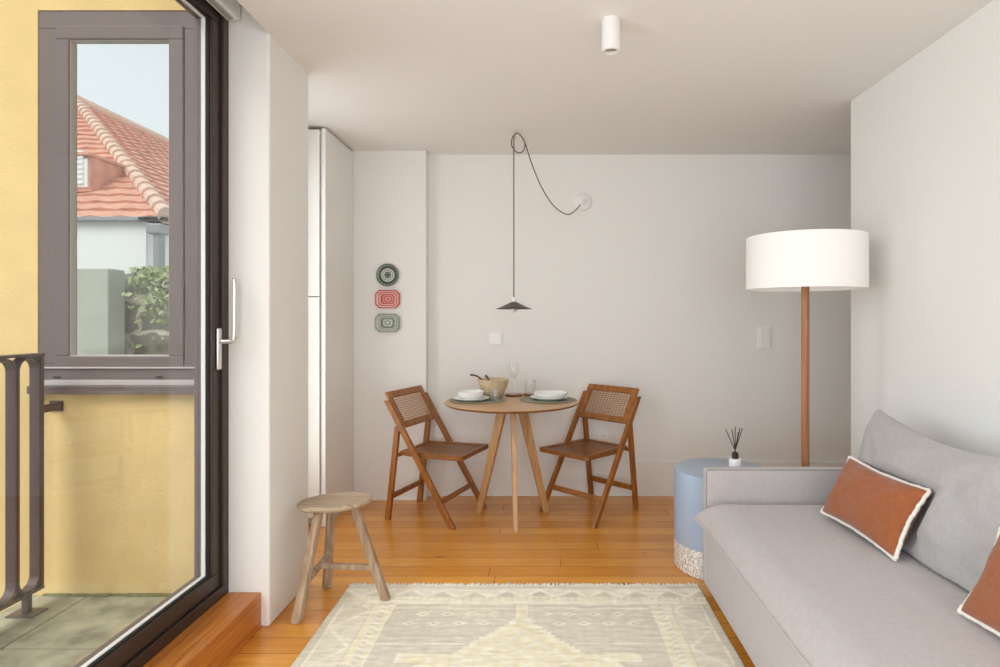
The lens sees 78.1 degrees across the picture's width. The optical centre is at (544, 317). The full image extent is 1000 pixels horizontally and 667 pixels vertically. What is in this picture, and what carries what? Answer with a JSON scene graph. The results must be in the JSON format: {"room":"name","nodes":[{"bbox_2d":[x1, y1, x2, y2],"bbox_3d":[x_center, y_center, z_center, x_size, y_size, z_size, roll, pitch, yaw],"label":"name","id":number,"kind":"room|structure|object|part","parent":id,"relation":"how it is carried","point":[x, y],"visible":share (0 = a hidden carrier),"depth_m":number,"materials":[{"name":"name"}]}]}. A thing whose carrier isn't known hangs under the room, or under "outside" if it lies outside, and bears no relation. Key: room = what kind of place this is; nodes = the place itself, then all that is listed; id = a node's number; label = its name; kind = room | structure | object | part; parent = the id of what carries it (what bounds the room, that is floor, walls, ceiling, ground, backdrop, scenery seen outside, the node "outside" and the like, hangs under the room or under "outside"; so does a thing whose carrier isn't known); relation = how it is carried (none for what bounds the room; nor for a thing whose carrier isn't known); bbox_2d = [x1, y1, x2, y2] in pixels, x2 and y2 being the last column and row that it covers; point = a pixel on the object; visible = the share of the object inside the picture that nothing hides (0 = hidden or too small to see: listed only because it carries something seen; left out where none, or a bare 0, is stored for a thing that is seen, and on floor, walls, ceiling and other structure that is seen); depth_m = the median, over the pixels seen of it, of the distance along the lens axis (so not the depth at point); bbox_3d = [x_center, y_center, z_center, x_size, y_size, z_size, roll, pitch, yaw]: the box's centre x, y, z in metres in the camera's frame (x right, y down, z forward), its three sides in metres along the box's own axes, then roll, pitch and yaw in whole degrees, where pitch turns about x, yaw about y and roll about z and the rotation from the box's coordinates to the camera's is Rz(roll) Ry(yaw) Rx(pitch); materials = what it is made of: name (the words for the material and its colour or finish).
{"room":"dining room","nodes":[
{"label":"dining room","id":0,"kind":"room"},
{"bbox_2d":[0,595,165,666],"bbox_3d":[-1.805,1.265,0.470,0.790,0.150,4.340,0,0,0],"label":"floor","id":1,"kind":"structure","parent":0,"point":[70,629],"depth_m":2.36,"materials":[{"name":"tile"}]},
{"bbox_2d":[41,593,171,596],"bbox_3d":[-1.794,1.187,2.628,0.724,0.010,0.024,0,0,0],"label":"moss","id":2,"kind":"object","parent":1,"relation":"on","point":[45,594],"visible":0.76,"depth_m":2.63,"materials":[{"name":"green plant"}]},
{"bbox_2d":[0,0,194,612],"bbox_3d":[-2.805,-0.210,2.700,2.790,5.400,0.120,0,0,0],"label":"wall","id":3,"kind":"structure","parent":0,"point":[119,468],"depth_m":2.64,"materials":[{"name":"yellow paint"}]},
{"bbox_2d":[0,11,194,617],"bbox_3d":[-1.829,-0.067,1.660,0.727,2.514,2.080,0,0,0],"label":"window","id":4,"kind":"structure","parent":3,"relation":"in","point":[60,32],"depth_m":2.64,"materials":[{"name":"grey"}]},
{"bbox_3d":[-2.085,0.150,1.575,0.048,0.012,1.910,0,0,0],"label":"rail","id":5,"kind":"part","parent":4,"relation":"part of","materials":[{"name":"metal"}]},
{"bbox_3d":[-2.085,1.106,1.575,0.048,0.012,1.910,0,0,0],"label":"rail","id":6,"kind":"part","parent":4,"relation":"part of","materials":[{"name":"metal"}]},
{"bbox_3d":[-2.085,0.667,1.629,0.110,1.046,2.019,0,0,0],"label":"balcony railing","id":7,"kind":"part","parent":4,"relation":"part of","materials":[{"name":"grey metal"}]},
{"bbox_3d":[-2.085,0.628,2.524,0.044,0.944,0.012,0,0,0],"label":"post","id":8,"kind":"part","parent":4,"relation":"part of","materials":[{"name":"grey metal"}]},
{"bbox_3d":[-1.829,0.305,2.632,0.727,0.034,0.075,0,0,0],"label":"sill","id":9,"kind":"part","parent":4,"relation":"part of","materials":[{"name":"grey metal"}]},
{"bbox_3d":[-1.831,-0.519,2.662,0.551,1.478,0.052,0,0,0],"label":"sash","id":10,"kind":"part","parent":4,"relation":"part of","materials":[{"name":"grey"}]},
{"bbox_2d":[228,4,307,625],"bbox_3d":[-1.275,-0.098,2.776,0.250,2.775,0.432,0,0,0],"label":"wall","id":11,"kind":"structure","parent":0,"point":[268,89],"depth_m":2.56,"materials":[{"name":"white paint"}]},
{"bbox_2d":[352,151,428,498],"bbox_3d":[-1.222,0.052,4.400,0.757,2.475,0.100,0,0,0],"label":"wall pier","id":12,"kind":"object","parent":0,"point":[391,188],"visible":0.57,"depth_m":4.35,"materials":[{"name":"white paint"}]},
{"bbox_2d":[375,290,399,307],"bbox_3d":[-1.112,-0.134,4.339,0.176,0.128,0.020,0,0,0],"label":"wall plate","id":13,"kind":"object","parent":12,"relation":"attached to","point":[383,298],"visible":1,"depth_m":4.34,"materials":[{"name":"ceramic"}]},
{"bbox_2d":[375,314,399,331],"bbox_3d":[-1.112,0.034,4.339,0.176,0.128,0.020,0,0,0],"label":"wall plate","id":14,"kind":"object","parent":12,"relation":"attached to","point":[383,322],"visible":1,"depth_m":4.34,"materials":[{"name":"ceramic"}]},
{"bbox_2d":[376,264,398,285],"bbox_3d":[-1.112,-0.304,4.339,0.160,0.160,0.020,0,0,0],"label":"wall plate","id":15,"kind":"object","parent":12,"relation":"attached to","point":[386,274],"visible":1,"depth_m":4.34,"materials":[{"name":"ceramic"}]},
{"bbox_2d":[373,498,425,499],"bbox_3d":[-1.103,1.284,4.346,0.514,0.012,0.009,0,0,0],"label":"baseboard","id":16,"kind":"object","parent":12,"relation":"attached to","point":[373,498],"visible":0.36,"depth_m":4.35,"materials":[{"name":"white paint"}]},
{"bbox_2d":[225,496,754,666],"bbox_3d":[0.540,1.340,1.425,4.320,0.100,6.250,0,0,0],"label":"floor","id":17,"kind":"structure","parent":0,"point":[628,545],"depth_m":3.41,"materials":[{"name":"brown wood"}]},
{"bbox_2d":[143,592,260,666],"bbox_3d":[-1.291,1.216,0.430,0.218,0.148,4.260,0,0,0],"label":"step","id":18,"kind":"structure","parent":17,"relation":"on","point":[212,640],"depth_m":2.27,"materials":[{"name":"brown wood"}]},
{"bbox_2d":[308,128,352,526],"bbox_3d":[-1.435,0.059,4.060,0.160,2.462,0.570,0,0,0],"label":"tall cabinet","id":19,"kind":"object","parent":17,"relation":"on","point":[330,162],"visible":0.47,"depth_m":3.86,"materials":[{"name":"white paint"}]},
{"bbox_3d":[-1.452,-0.647,3.790,0.127,1.026,0.030,0,0,0],"label":"door","id":20,"kind":"part","parent":19,"relation":"part of","materials":[{"name":"white paint"}]},
{"bbox_3d":[-1.452,0.551,3.790,0.127,1.358,0.030,0,0,0],"label":"door","id":21,"kind":"part","parent":19,"relation":"part of","materials":[{"name":"white paint"}]},
{"bbox_2d":[291,491,390,623],"bbox_3d":[-0.910,1.051,2.772,0.410,0.477,0.384,0,0,0],"label":"stool","id":22,"kind":"object","parent":17,"relation":"on","point":[330,504],"visible":1,"depth_m":2.77,"materials":[{"name":"beige wood"}]},
{"bbox_3d":[-1.026,1.073,2.653,0.044,0.435,0.157,0,0,27],"label":"leg","id":23,"kind":"part","parent":22,"relation":"part of","materials":[{"name":"beige wood"}]},
{"bbox_3d":[-1.021,1.074,2.903,0.038,0.432,0.124,0,0,-32],"label":"leg","id":24,"kind":"part","parent":22,"relation":"part of","materials":[{"name":"beige wood"}]},
{"bbox_3d":[-0.952,0.839,2.791,0.326,0.052,0.321,0,0,0],"label":"seat","id":25,"kind":"part","parent":22,"relation":"part of","materials":[{"name":"beige wood"}]},
{"bbox_3d":[-0.794,1.068,2.792,0.178,0.419,0.038,0,0,2],"label":"leg","id":26,"kind":"part","parent":22,"relation":"part of","materials":[{"name":"beige wood"}]},
{"bbox_2d":[384,385,488,529],"bbox_3d":[-0.700,0.881,4.038,0.550,0.818,0.479,0,0,19],"label":"dining chair","id":27,"kind":"object","parent":17,"relation":"on","point":[450,450],"visible":0.99,"depth_m":3.97,"materials":[{"name":"brown wood"}]},
{"bbox_3d":[-0.973,0.990,3.926,0.107,0.600,0.024,0,0,19],"label":"leg","id":28,"kind":"part","parent":27,"relation":"part of","materials":[{"name":"brown wood"}]},
{"bbox_3d":[-0.885,0.586,4.102,0.146,0.228,0.432,0,0,19],"label":"backrest","id":29,"kind":"part","parent":27,"relation":"part of","materials":[{"name":"brown wood"}]},
{"bbox_3d":[-0.884,0.588,4.102,0.095,0.154,0.353,0,0,19],"label":"cane panel","id":30,"kind":"part","parent":27,"relation":"part of","materials":[{"name":"beige wicker"}]},
{"bbox_3d":[-0.782,0.907,3.826,0.502,0.765,0.024,0,0,19],"label":"long leg","id":31,"kind":"part","parent":27,"relation":"part of","materials":[{"name":"brown wood"}]},
{"bbox_3d":[-0.846,0.990,4.295,0.107,0.600,0.024,0,0,19],"label":"leg","id":32,"kind":"part","parent":27,"relation":"part of","materials":[{"name":"brown wood"}]},
{"bbox_3d":[-0.654,0.867,4.022,0.452,0.022,0.418,0,0,19],"label":"seat","id":33,"kind":"part","parent":27,"relation":"part of","materials":[{"name":"brown wood"}]},
{"bbox_3d":[-0.634,0.907,4.256,0.502,0.765,0.024,0,0,19],"label":"long leg","id":34,"kind":"part","parent":27,"relation":"part of","materials":[{"name":"brown wood"}]},
{"bbox_2d":[444,393,578,532],"bbox_3d":[-0.212,0.911,3.950,0.862,0.757,0.862,0,0,0],"label":"dining table","id":35,"kind":"object","parent":17,"relation":"on","point":[512,406],"visible":0.73,"depth_m":3.92,"materials":[{"name":"brown wood"}]},
{"bbox_2d":[449,397,505,403],"bbox_3d":[-0.440,0.530,3.985,0.368,0.005,0.368,0,0,0],"label":"placemat","id":36,"kind":"object","parent":35,"relation":"on","point":[489,400],"visible":0.44,"depth_m":3.88,"materials":[{"name":"green fabric"}]},
{"bbox_2d":[453,395,489,401],"bbox_3d":[-0.472,0.518,3.940,0.236,0.020,0.236,0,0,0],"label":"plate","id":37,"kind":"object","parent":36,"relation":"on","point":[483,397],"visible":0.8,"depth_m":3.87,"materials":[{"name":"white ceramic"}]},
{"bbox_2d":[457,390,483,398],"bbox_3d":[-0.478,0.496,3.940,0.172,0.053,0.172,0,0,0],"label":"bowl","id":38,"kind":"object","parent":37,"relation":"on","point":[464,394],"visible":0.88,"depth_m":3.88,"materials":[{"name":"white ceramic"}]},
{"bbox_2d":[477,377,508,397],"bbox_3d":[-0.345,0.467,4.100,0.214,0.121,0.214,0,0,0],"label":"salad bowl","id":39,"kind":"object","parent":36,"relation":"on","point":[495,386],"visible":0.82,"depth_m":4.03,"materials":[{"name":"beige ceramic"}]},
{"bbox_3d":[-0.347,0.926,4.019,0.236,0.728,0.032,0,0,27],"label":"leg","id":40,"kind":"part","parent":35,"relation":"part of","materials":[{"name":"brown wood"}]},
{"bbox_2d":[505,393,521,396],"bbox_3d":[-0.215,0.528,4.215,0.116,0.010,0.116,0,0,0],"label":"coaster","id":41,"kind":"object","parent":35,"relation":"on","point":[519,394],"visible":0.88,"depth_m":4.17,"materials":[{"name":"brown wood"}]},
{"bbox_3d":[-0.191,0.926,3.799,0.032,0.728,0.236,0,0,-8],"label":"leg","id":42,"kind":"part","parent":35,"relation":"part of","materials":[{"name":"brown wood"}]},
{"bbox_3d":[-0.079,0.926,4.024,0.236,0.728,0.032,0,0,-29],"label":"leg","id":43,"kind":"part","parent":35,"relation":"part of","materials":[{"name":"brown wood"}]},
{"bbox_2d":[520,397,575,403],"bbox_3d":[0.018,0.530,4.000,0.368,0.005,0.368,0,0,0],"label":"placemat","id":44,"kind":"object","parent":35,"relation":"on","point":[525,399],"visible":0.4,"depth_m":3.92,"materials":[{"name":"green fabric"}]},
{"bbox_2d":[530,395,568,400],"bbox_3d":[0.030,0.517,3.980,0.252,0.022,0.252,0,0,0],"label":"plate","id":45,"kind":"object","parent":44,"relation":"on","point":[532,396],"visible":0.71,"depth_m":3.89,"materials":[{"name":"white ceramic"}]},
{"bbox_2d":[533,390,567,397],"bbox_3d":[0.036,0.502,3.982,0.224,0.041,0.224,0,0,0],"label":"bowl","id":46,"kind":"object","parent":45,"relation":"on","point":[544,393],"visible":0.84,"depth_m":3.94,"materials":[{"name":"white ceramic"}]},
{"bbox_2d":[291,582,744,666],"bbox_3d":[-0.101,1.284,1.840,1.677,0.015,2.280,0,0,0],"label":"area rug","id":47,"kind":"object","parent":17,"relation":"on","point":[444,625],"visible":0.98,"depth_m":2.52,"materials":[{"name":"beige fabric"}]},
{"bbox_2d":[538,384,640,528],"bbox_3d":[0.294,0.881,4.092,0.479,0.818,0.550,0,0,44],"label":"dining chair","id":48,"kind":"object","parent":17,"relation":"on","point":[586,449],"visible":1,"depth_m":4.11,"materials":[{"name":"brown wood"}]},
{"bbox_3d":[0.137,0.907,4.256,0.024,0.765,0.502,0,0,44],"label":"long leg","id":49,"kind":"part","parent":48,"relation":"part of","materials":[{"name":"brown wood"}]},
{"bbox_3d":[0.261,0.867,4.057,0.418,0.022,0.452,0,0,44],"label":"seat","id":50,"kind":"part","parent":48,"relation":"part of","materials":[{"name":"brown wood"}]},
{"bbox_3d":[0.308,0.990,4.387,0.024,0.600,0.107,0,0,44],"label":"leg","id":51,"kind":"part","parent":48,"relation":"part of","materials":[{"name":"brown wood"}]},
{"bbox_3d":[0.430,0.588,4.233,0.353,0.154,0.095,0,0,44],"label":"cane panel","id":52,"kind":"part","parent":48,"relation":"part of","materials":[{"name":"beige wicker"}]},
{"bbox_3d":[0.431,0.586,4.233,0.432,0.228,0.146,0,0,44],"label":"backrest","id":53,"kind":"part","parent":48,"relation":"part of","materials":[{"name":"brown wood"}]},
{"bbox_3d":[0.464,0.907,3.941,0.024,0.765,0.502,0,0,44],"label":"long leg","id":54,"kind":"part","parent":48,"relation":"part of","materials":[{"name":"brown wood"}]},
{"bbox_3d":[0.588,0.990,4.116,0.024,0.600,0.107,0,0,44],"label":"leg","id":55,"kind":"part","parent":48,"relation":"part of","materials":[{"name":"brown wood"}]},
{"bbox_2d":[674,458,762,579],"bbox_3d":[0.922,1.037,3.205,0.488,0.506,0.488,0,0,0],"label":"side table","id":56,"kind":"object","parent":17,"relation":"on","point":[688,474],"visible":0.44,"depth_m":3.09,"materials":[{"name":"blue paint"}]},
{"bbox_2d":[725,427,742,466],"bbox_3d":[0.962,0.670,3.129,0.078,0.228,0.062,0,0,32],"label":"reed diffuser","id":57,"kind":"object","parent":56,"relation":"on","point":[734,461],"visible":0.81,"depth_m":3.11,"materials":[{"name":"white ceramic"}]},
{"bbox_2d":[729,457,741,466],"bbox_3d":[0.968,0.749,3.125,0.062,0.070,0.062,0,0,0],"label":"bottle","id":58,"kind":"object","parent":57,"relation":"attached to","point":[733,461],"depth_m":3.10,"materials":[{"name":"white ceramic"}]},
{"bbox_2d":[746,229,868,466],"bbox_3d":[1.308,0.442,3.085,0.569,1.697,0.569,0,0,0],"label":"floor lamp","id":59,"kind":"object","parent":17,"relation":"on","point":[804,261],"visible":0.81,"depth_m":2.87,"materials":[{"name":"white fabric"}]},
{"bbox_3d":[1.308,-0.276,3.085,0.569,0.262,0.569,0,0,0],"label":"lamp shade","id":60,"kind":"part","parent":59,"relation":"part of","materials":[{"name":"white fabric"}]},
{"bbox_2d":[694,467,999,666],"bbox_3d":[1.175,0.980,1.766,0.959,0.620,2.332,0,0,0],"label":"sofa","id":61,"kind":"object","parent":17,"relation":"on","point":[796,585],"visible":0.68,"depth_m":2.05,"materials":[{"name":"grey fabric"}]},
{"bbox_3d":[1.204,0.981,2.899,0.903,0.548,0.066,0,0,0],"label":"arm","id":62,"kind":"part","parent":61,"relation":"part of","materials":[{"name":"grey fabric"}]},
{"bbox_2d":[820,456,931,561],"bbox_3d":[1.246,0.708,2.353,0.172,0.247,0.529,0,0,-4],"label":"throw pillow","id":63,"kind":"object","parent":61,"relation":"on","point":[882,508],"visible":1,"depth_m":2.24,"materials":[{"name":"orange fabric"}]},
{"bbox_2d":[857,409,999,591],"bbox_3d":[1.406,0.616,2.195,0.299,0.430,1.022,0,0,0],"label":"cushion","id":64,"kind":"object","parent":61,"relation":"on","point":[953,534],"visible":0.66,"depth_m":2.00,"materials":[{"name":"grey fabric"}]},
{"bbox_2d":[957,527,999,636],"bbox_3d":[1.234,0.707,1.467,0.171,0.247,0.530,0,0,0],"label":"throw pillow","id":65,"kind":"object","parent":61,"relation":"on","point":[981,606],"visible":1,"depth_m":1.63,"materials":[{"name":"orange fabric"}]},
{"bbox_2d":[237,0,992,154],"bbox_3d":[0.540,-1.245,1.425,4.320,0.120,6.250,0,0,0],"label":"ceiling","id":66,"kind":"structure","parent":0,"point":[436,77],"depth_m":2.88,"materials":[{"name":"white paint"}]},
{"bbox_2d":[497,131,590,312],"bbox_3d":[-0.008,-0.610,4.160,0.227,1.151,0.871,0,0,36],"label":"pendant lamp","id":67,"kind":"object","parent":66,"relation":"hanging from","point":[582,202],"visible":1,"depth_m":3.90,"materials":[{"name":"grey metal"}]},
{"bbox_3d":[-0.198,-0.079,3.900,0.227,0.046,0.227,0,0,0],"label":"lamp shade","id":68,"kind":"part","parent":67,"relation":"part of","materials":[{"name":"grey metal"}]},
{"bbox_3d":[0.027,-0.655,4.174,0.075,1.049,0.721,0,0,37],"label":"cord","id":69,"kind":"part","parent":67,"relation":"part of","materials":[{"name":"brown plastic"}]},
{"bbox_2d":[602,15,619,54],"bbox_3d":[0.262,-1.121,2.440,0.074,0.127,0.074,0,0,0],"label":"ceiling spotlight","id":70,"kind":"object","parent":66,"relation":"attached to","point":[610,24],"visible":1,"depth_m":2.41,"materials":[{"name":"white paint"}]},
{"bbox_2d":[429,155,850,460],"bbox_3d":[0.540,0.052,4.510,4.320,2.475,0.120,0,0,0],"label":"wall","id":71,"kind":"structure","parent":0,"point":[643,288],"depth_m":4.45,"materials":[{"name":"white paint"}]},
{"bbox_2d":[434,427,443,437],"bbox_3d":[-0.760,0.830,4.443,0.084,0.084,0.014,0,0,0],"label":"power outlet","id":72,"kind":"object","parent":71,"relation":"attached to","point":[437,432],"visible":0.75,"depth_m":4.44,"materials":[{"name":"white plastic"}]},
{"bbox_2d":[490,333,501,344],"bbox_3d":[-0.355,0.152,4.443,0.086,0.086,0.014,0,0,0],"label":"light switch","id":73,"kind":"object","parent":71,"relation":"attached to","point":[495,338],"visible":1,"depth_m":4.44,"materials":[{"name":"white plastic"}]},
{"bbox_2d":[598,430,608,440],"bbox_3d":[0.424,0.850,4.443,0.084,0.084,0.014,0,0,0],"label":"power outlet","id":74,"kind":"object","parent":71,"relation":"attached to","point":[603,435],"visible":0.88,"depth_m":4.44,"materials":[{"name":"white plastic"}]},
{"bbox_2d":[428,461,846,495],"bbox_3d":[0.878,1.163,4.444,3.443,0.253,0.012,0,0,0],"label":"baseboard","id":75,"kind":"structure","parent":71,"relation":"attached to","point":[654,478],"depth_m":4.44,"materials":[{"name":"white paint"}]},
{"bbox_2d":[758,326,770,348],"bbox_3d":[1.587,0.142,4.443,0.095,0.165,0.014,0,0,0],"label":"light switch","id":76,"kind":"object","parent":71,"relation":"attached to","point":[764,332],"visible":1,"depth_m":4.44,"materials":[{"name":"white plastic"}]},
{"bbox_2d":[851,0,999,458],"bbox_3d":[1.741,0.052,0.827,0.140,2.475,5.053,0,0,0],"label":"wall","id":77,"kind":"structure","parent":0,"point":[925,137],"depth_m":2.63,"materials":[{"name":"white paint"}]},
{"bbox_3d":[-1.369,-1.397,0.430,0.103,0.175,4.260,0,0,0],"label":"lintel","id":78,"kind":"object","parent":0,"visible":0},
{"bbox_2d":[73,0,236,666],"bbox_3d":[-1.325,-0.084,0.479,0.159,2.452,4.158,0,0,0],"label":"door","id":79,"kind":"structure","parent":78,"relation":"attached to","point":[144,638],"depth_m":2.45,"materials":[{"name":"brown metal"}]},
{"bbox_3d":[-1.323,0.125,2.490,0.013,0.170,0.030,0,0,0],"label":"handle","id":80,"kind":"part","parent":79,"relation":"part of","materials":[{"name":"silver metal"}]},
{"bbox_3d":[-1.282,-0.028,2.488,0.073,0.265,0.024,0,0,7],"label":"lever","id":81,"kind":"part","parent":79,"relation":"part of","materials":[{"name":"silver metal"}]},
{"bbox_2d":[206,0,239,19],"bbox_3d":[-1.290,-1.277,0.448,0.055,0.106,4.195,0,0,0],"label":"roller blind","id":82,"kind":"object","parent":78,"relation":"attached to","point":[229,9],"visible":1,"depth_m":2.47,"materials":[{"name":"white plastic"}]},
{"label":"outside","id":83,"kind":"structure","parent":0,"visible":0},
{"bbox_3d":[-31.125,2.540,20.000,57.750,0.100,80.000,0,0,0],"label":"ground","id":84,"kind":"structure","parent":83,"visible":0},
{"bbox_2d":[77,268,124,354],"bbox_3d":[-4.375,1.018,5.735,0.750,2.945,0.230,0,0,0],"label":"wall","id":85,"kind":"structure","parent":84,"relation":"on","point":[100,302],"depth_m":5.62,"materials":[{"name":"paint"}]},
{"bbox_2d":[77,95,168,273],"bbox_3d":[-11.343,-1.473,17.400,11.795,7.926,17.200,0,0,0],"label":"house","id":86,"kind":"structure","parent":84,"relation":"on","point":[123,164],"depth_m":9.71,"materials":[{"name":"white"}]},
{"bbox_2d":[77,151,88,187],"bbox_3d":[-7.445,-2.357,9.730,0.390,0.575,0.080,0,0,0],"label":"shutter","id":87,"kind":"object","parent":86,"relation":"hanging from","point":[82,157],"depth_m":9.72,"materials":[{"name":"white plastic"}]},
{"bbox_2d":[125,271,168,354],"bbox_3d":[-5.200,1.008,6.153,5.601,2.965,0.480,0,0,0],"label":"wall","id":88,"kind":"structure","parent":84,"relation":"on","point":[142,332],"depth_m":5.97,"materials":[{"name":"stone"}]},
{"bbox_2d":[121,265,168,347],"bbox_3d":[-3.463,0.028,5.721,0.900,1.066,0.261,0,0,0],"label":"ivy","id":89,"kind":"object","parent":88,"relation":"hanging from","point":[159,275],"visible":0.33,"depth_m":5.66,"materials":[{"name":"green plant"}]}
]}

